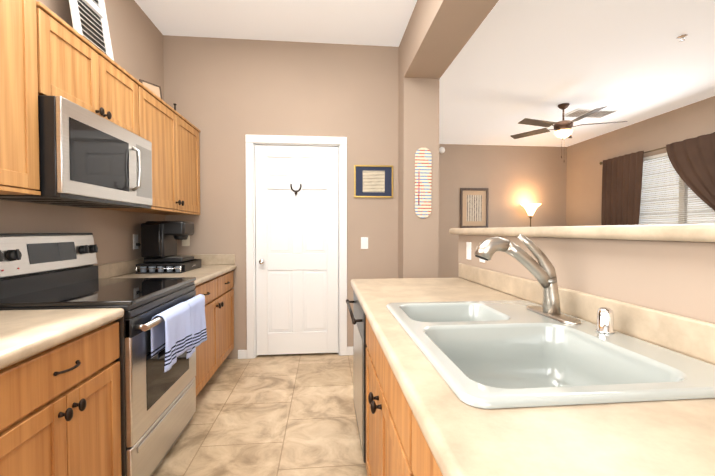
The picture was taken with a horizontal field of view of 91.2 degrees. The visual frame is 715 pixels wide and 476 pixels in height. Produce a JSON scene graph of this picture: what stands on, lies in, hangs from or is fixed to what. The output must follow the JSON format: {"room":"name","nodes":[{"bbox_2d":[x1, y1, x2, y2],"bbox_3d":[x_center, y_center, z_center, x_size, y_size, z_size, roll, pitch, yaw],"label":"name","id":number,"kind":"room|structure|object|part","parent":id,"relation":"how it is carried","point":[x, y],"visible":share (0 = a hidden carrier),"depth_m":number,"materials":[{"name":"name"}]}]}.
{"room":"kitchen","nodes":[
{"label":"kitchen","id":0,"kind":"room"},
{"bbox_2d":[0,0,167,273],"bbox_3d":[-1.601,-0.300,0.388,0.120,3.060,6.070,0,1,-5],"label":"wall","id":1,"kind":"structure","parent":0,"point":[137,44],"depth_m":2.52,"materials":[{"name":"beige paint"}]},
{"bbox_2d":[0,0,43,194],"bbox_3d":[-1.433,-0.652,1.013,0.328,0.939,0.818,0,1,-5],"label":"upper cabinet","id":2,"kind":"object","parent":1,"relation":"attached to","point":[21,21],"depth_m":1.36,"materials":[{"name":"brown wood"}]},
{"bbox_2d":[69,0,113,60],"bbox_3d":[-1.596,-1.402,2.074,0.137,0.834,0.330,0,1,-5],"label":"shutter","id":3,"kind":"object","parent":1,"relation":"attached to","point":[89,21],"visible":0.6,"depth_m":2.10,"materials":[{"name":"white paint"}]},
{"bbox_2d":[44,5,143,137],"bbox_3d":[-1.507,-0.790,1.808,0.328,0.375,0.777,0,1,-5],"label":"upper cabinet","id":4,"kind":"object","parent":1,"relation":"attached to","point":[45,50],"depth_m":1.74,"materials":[{"name":"brown wood"}]},
{"bbox_2d":[0,95,151,208],"bbox_3d":[-1.444,-0.388,1.823,0.454,0.420,0.768,0,1,-5],"label":"microwave","id":5,"kind":"object","parent":4,"relation":"attached to","point":[88,159],"visible":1,"depth_m":1.63,"materials":[{"name":"silver metal"}]},
{"bbox_2d":[133,234,144,262],"bbox_3d":[-1.730,0.114,2.785,0.066,0.285,0.079,0,1,-5],"label":"outlet","id":6,"kind":"object","parent":1,"relation":"attached to","point":[136,244],"visible":0.85,"depth_m":2.77,"materials":[{"name":"white plastic"}]},
{"bbox_2d":[112,86,183,211],"bbox_3d":[-1.572,-0.603,2.514,0.328,0.778,0.625,0,1,-5],"label":"upper cabinet","id":7,"kind":"object","parent":1,"relation":"attached to","point":[163,125],"depth_m":2.58,"materials":[{"name":"brown wood"}]},
{"bbox_2d":[139,79,161,98],"bbox_3d":[-1.609,-1.108,2.739,0.058,0.217,0.160,1,1,30],"label":"photo frame","id":8,"kind":"object","parent":7,"relation":"on","point":[155,89],"visible":0.36,"depth_m":2.76,"materials":[{"name":"brown wood"}]},
{"bbox_2d":[152,118,199,214],"bbox_3d":[-1.617,-0.613,2.991,0.328,0.778,0.574,0,1,-5],"label":"upper cabinet","id":9,"kind":"object","parent":1,"relation":"attached to","point":[191,133],"depth_m":3.10,"materials":[{"name":"brown wood"}]},
{"bbox_2d":[152,353,367,475],"bbox_3d":[1.645,1.234,2.607,6.990,0.100,9.820,0,1,-5],"label":"floor","id":10,"kind":"structure","parent":0,"point":[280,415],"depth_m":2.25,"materials":[{"name":"tile"}]},
{"bbox_2d":[0,366,7,475],"bbox_3d":[-1.228,0.794,0.477,0.630,0.868,0.858,0,1,-5],"label":"base cabinet","id":11,"kind":"object","parent":10,"relation":"on","point":[3,372],"depth_m":0.95,"materials":[{"name":"brown wood"}]},
{"bbox_2d":[0,254,235,368],"bbox_3d":[-1.285,0.271,1.196,0.652,0.140,4.296,0,1,-5],"label":"countertop","id":12,"kind":"structure","parent":11,"relation":"on","point":[24,334],"depth_m":1.31,"materials":[{"name":"laminate"}]},
{"bbox_2d":[135,259,201,273],"bbox_3d":[-1.523,0.229,2.878,0.346,0.072,0.450,0,1,-5],"label":"drawer","id":13,"kind":"object","parent":12,"relation":"on","point":[168,267],"visible":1,"depth_m":2.68,"materials":[{"name":"black plastic"}]},
{"bbox_2d":[141,221,193,262],"bbox_3d":[-1.538,0.027,2.865,0.305,0.328,0.295,0,1,-5],"label":"coffee maker","id":14,"kind":"object","parent":13,"relation":"on","point":[159,239],"visible":1,"depth_m":2.76,"materials":[{"name":"black plastic"}]},
{"bbox_2d":[8,321,121,475],"bbox_3d":[-1.288,0.781,1.121,0.630,0.868,0.694,0,1,-5],"label":"base cabinet","id":15,"kind":"object","parent":10,"relation":"on","point":[60,409],"depth_m":1.19,"materials":[{"name":"brown wood"}]},
{"bbox_2d":[0,233,204,475],"bbox_3d":[-1.307,0.587,1.856,0.727,1.225,0.768,0,1,-5],"label":"range","id":16,"kind":"object","parent":10,"relation":"on","point":[42,271],"visible":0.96,"depth_m":1.70,"materials":[{"name":"silver metal"}]},
{"bbox_2d":[151,294,206,371],"bbox_3d":[-0.955,0.509,1.930,0.084,0.307,0.597,0,1,-5],"label":"dish towels","id":17,"kind":"object","parent":16,"relation":"hanging from","point":[180,329],"visible":1,"depth_m":1.82,"materials":[{"name":"fabric"}]},
{"bbox_2d":[194,286,199,395],"bbox_3d":[-1.357,0.765,1.856,0.630,0.868,0.908,0,1,-5],"label":"base cabinet","id":18,"kind":"object","parent":10,"relation":"on","point":[197,376],"depth_m":2.40,"materials":[{"name":"brown wood"}]},
{"bbox_2d":[196,271,233,390],"bbox_3d":[-1.443,0.746,2.778,0.630,0.868,1.076,0,1,-5],"label":"base cabinet","id":19,"kind":"object","parent":10,"relation":"on","point":[218,291],"depth_m":2.80,"materials":[{"name":"brown wood"}]},
{"bbox_2d":[346,290,366,462],"bbox_3d":[0.283,0.763,2.008,0.670,0.866,0.612,0,1,-5],"label":"dishwasher","id":20,"kind":"object","parent":10,"relation":"on","point":[358,316],"visible":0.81,"depth_m":1.83,"materials":[{"name":"silver metal"}]},
{"bbox_2d":[366,317,397,475],"bbox_3d":[0.459,0.778,1.238,0.756,0.868,0.942,0,1,-5],"label":"base cabinet","id":21,"kind":"object","parent":10,"relation":"on","point":[396,444],"depth_m":1.22,"materials":[{"name":"brown wood"}]},
{"bbox_2d":[398,383,442,475],"bbox_3d":[0.532,0.795,0.455,0.756,0.868,0.888,0,1,-5],"label":"base cabinet","id":22,"kind":"object","parent":10,"relation":"on","point":[415,457],"depth_m":0.80,"materials":[{"name":"brown wood"}]},
{"bbox_2d":[350,263,714,475],"bbox_3d":[0.487,0.279,0.816,0.779,0.140,3.210,0,1,-5],"label":"countertop","id":23,"kind":"structure","parent":22,"relation":"on","point":[661,438],"depth_m":0.62,"materials":[{"name":"laminate"}]},
{"bbox_2d":[474,233,580,323],"bbox_3d":[0.583,0.133,1.269,0.321,0.300,0.260,0,1,-5],"label":"faucet","id":24,"kind":"object","parent":23,"relation":"on","point":[543,272],"visible":1,"depth_m":1.26,"materials":[{"name":"silver metal"}]},
{"bbox_2d":[386,300,714,408],"bbox_3d":[0.482,0.349,1.109,0.650,0.276,0.890,0,1,-5],"label":"sink","id":25,"kind":"object","parent":23,"relation":"in","point":[499,354],"depth_m":1.08,"materials":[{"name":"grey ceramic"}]},
{"bbox_3d":[0.758,0.249,1.072,0.048,0.075,0.048,0,1,-5],"label":"air gap cap","id":26,"kind":"part","parent":25,"relation":"part of","materials":[{"name":"silver metal"}]},
{"bbox_3d":[3.635,0.704,7.372,0.900,0.760,0.400,0,1,-5],"label":"console table","id":27,"kind":"object","parent":10,"relation":"on","visible":0},
{"bbox_2d":[520,203,540,226],"bbox_3d":[3.635,-0.194,7.353,0.400,1.034,0.400,0,1,-5],"label":"table lamp","id":28,"kind":"object","parent":27,"relation":"on","point":[530,208],"visible":0.75,"depth_m":7.27,"materials":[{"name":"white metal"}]},
{"bbox_2d":[164,35,395,358],"bbox_3d":[-0.712,-0.364,3.458,2.220,3.060,0.120,0,1,-5],"label":"wall","id":29,"kind":"structure","parent":0,"point":[376,104],"depth_m":3.38,"materials":[{"name":"beige paint"}]},
{"bbox_2d":[182,235,189,245],"bbox_3d":[-1.627,0.019,3.317,0.072,0.117,0.008,0,1,-5],"label":"outlet","id":30,"kind":"object","parent":29,"relation":"attached to","point":[186,242],"visible":0.46,"depth_m":3.32,"materials":[{"name":"beige plastic"}]},
{"bbox_2d":[245,135,346,358],"bbox_3d":[-0.592,0.088,3.468,0.970,2.155,0.142,0,1,-5],"label":"door frame","id":31,"kind":"structure","parent":29,"relation":"attached to","point":[252,141],"depth_m":3.39,"materials":[{"name":"white paint"}]},
{"bbox_2d":[255,145,337,354],"bbox_3d":[-0.587,0.123,3.415,0.800,2.043,0.105,0,1,-5],"label":"pantry door","id":32,"kind":"structure","parent":29,"relation":"in","point":[297,274],"depth_m":3.43,"materials":[{"name":"white paint"}]},
{"bbox_2d":[290,184,301,195],"bbox_3d":[-0.599,-0.469,3.399,0.108,0.119,0.032,0,1,-5],"label":"hook","id":33,"kind":"object","parent":32,"relation":"attached to","point":[295,191],"visible":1,"depth_m":3.41,"materials":[{"name":"black metal"}]},
{"bbox_2d":[347,346,352,354],"bbox_3d":[0.153,1.122,3.503,0.514,0.085,0.013,0,1,-5],"label":"baseboard","id":34,"kind":"structure","parent":29,"relation":"attached to","point":[349,349],"depth_m":3.47,"materials":[{"name":"white paint"}]},
{"bbox_2d":[361,237,367,248],"bbox_3d":[0.070,0.050,3.475,0.072,0.117,0.008,0,1,-5],"label":"light switch","id":35,"kind":"object","parent":29,"relation":"attached to","point":[364,242],"visible":1,"depth_m":3.47,"materials":[{"name":"white plastic"}]},
{"bbox_2d":[354,165,392,197],"bbox_3d":[0.160,-0.560,3.464,0.390,0.320,0.016,0,1,-5],"label":"framed picture","id":36,"kind":"object","parent":29,"relation":"attached to","point":[373,181],"visible":1,"depth_m":3.46,"materials":[{"name":"blue paper"}]},
{"bbox_2d":[134,0,714,146],"bbox_3d":[1.645,-1.926,2.540,6.990,0.100,9.820,0,1,-5],"label":"ceiling","id":37,"kind":"structure","parent":0,"point":[512,64],"depth_m":3.48,"materials":[{"name":"white paint"}]},
{"bbox_2d":[511,103,626,157],"bbox_3d":[2.973,-1.512,5.032,1.503,0.829,1.462,0,1,-5],"label":"ceiling fan","id":38,"kind":"object","parent":37,"relation":"hanging from","point":[563,128],"visible":1,"depth_m":4.99,"materials":[{"name":"brown metal"}]},
{"bbox_2d":[561,108,617,117],"bbox_3d":[3.591,-1.928,5.424,0.660,0.015,0.360,0,1,-5],"label":"ceiling vent","id":39,"kind":"object","parent":37,"relation":"in","point":[578,112],"visible":0.85,"depth_m":5.40,"materials":[{"name":"white metal"}]},
{"bbox_2d":[676,34,687,41],"bbox_3d":[3.047,-1.872,3.285,0.080,0.036,0.078,0,1,-5],"label":"sprinkler","id":40,"kind":"object","parent":37,"relation":"attached to","point":[681,37],"visible":1,"depth_m":3.27,"materials":[{"name":"silver metal"}]},
{"bbox_2d":[396,0,714,323],"bbox_3d":[0.669,-0.344,2.483,0.350,3.060,9.820,0,1,-5],"label":"wall","id":41,"kind":"structure","parent":0,"point":[673,277],"depth_m":3.29,"materials":[{"name":"beige paint"}]},
{"bbox_2d":[415,147,431,217],"bbox_3d":[0.616,-0.516,3.276,0.156,0.660,0.018,0,1,-5],"label":"sign","id":42,"kind":"object","parent":41,"relation":"attached to","point":[423,167],"visible":1,"depth_m":3.27,"materials":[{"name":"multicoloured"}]},
{"bbox_2d":[439,147,444,152],"bbox_3d":[1.775,-1.847,7.346,0.130,0.130,0.038,0,1,-5],"label":"smoke detector","id":43,"kind":"object","parent":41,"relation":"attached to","point":[441,149],"visible":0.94,"depth_m":7.33,"materials":[{"name":"white plastic"}]},
{"bbox_2d":[466,242,470,259],"bbox_3d":[0.736,0.085,2.317,0.008,0.117,0.072,0,1,-5],"label":"outlet","id":44,"kind":"object","parent":41,"relation":"attached to","point":[468,250],"visible":1,"depth_m":2.31,"materials":[{"name":"white plastic"}]},
{"bbox_2d":[460,188,488,227],"bbox_3d":[2.482,-0.633,7.440,0.620,0.850,0.028,0,1,-5],"label":"framed picture","id":45,"kind":"object","parent":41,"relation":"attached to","point":[474,204],"visible":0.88,"depth_m":7.44,"materials":[{"name":"brown wood"}]},
{"bbox_2d":[449,223,714,241],"bbox_3d":[1.119,0.003,0.111,0.455,0.045,4.980,0,1,-5],"label":"bar","id":46,"kind":"object","parent":41,"relation":"on","point":[684,232],"visible":1,"depth_m":1.09,"materials":[{"name":"laminate"}]},
{"bbox_2d":[599,147,665,164],"bbox_3d":[4.725,-1.377,5.260,0.112,0.056,2.706,0,1,-5],"label":"curtain rod","id":47,"kind":"object","parent":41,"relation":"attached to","point":[600,163],"visible":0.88,"depth_m":5.55,"materials":[{"name":"brown metal"}]},
{"bbox_2d":[601,151,643,224],"bbox_3d":[4.584,-0.172,6.095,0.055,2.505,0.842,0,1,-5],"label":"panel","id":48,"kind":"object","parent":47,"relation":"hanging from","point":[621,186],"visible":0.4,"depth_m":6.07,"materials":[{"name":"brown fabric"}]},
{"bbox_2d":[666,132,714,210],"bbox_3d":[4.717,-0.142,4.667,0.055,2.505,1.290,0,1,-5],"label":"panel","id":49,"kind":"object","parent":47,"relation":"hanging from","point":[692,160],"visible":1,"depth_m":4.84,"materials":[{"name":"brown fabric"}]},
{"bbox_2d":[639,156,714,223],"bbox_3d":[4.825,-0.583,5.191,0.130,1.475,1.890,0,1,-5],"label":"window","id":50,"kind":"structure","parent":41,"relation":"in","point":[663,159],"depth_m":5.47,"materials":[{"name":"white plastic"}]},
{"bbox_2d":[639,152,714,224],"bbox_3d":[4.810,-0.619,5.188,0.036,1.394,1.830,0,1,-5],"label":"window blinds","id":51,"kind":"object","parent":50,"relation":"attached to","point":[662,155],"visible":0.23,"depth_m":5.41,"materials":[{"name":"white plastic"}]}
]}

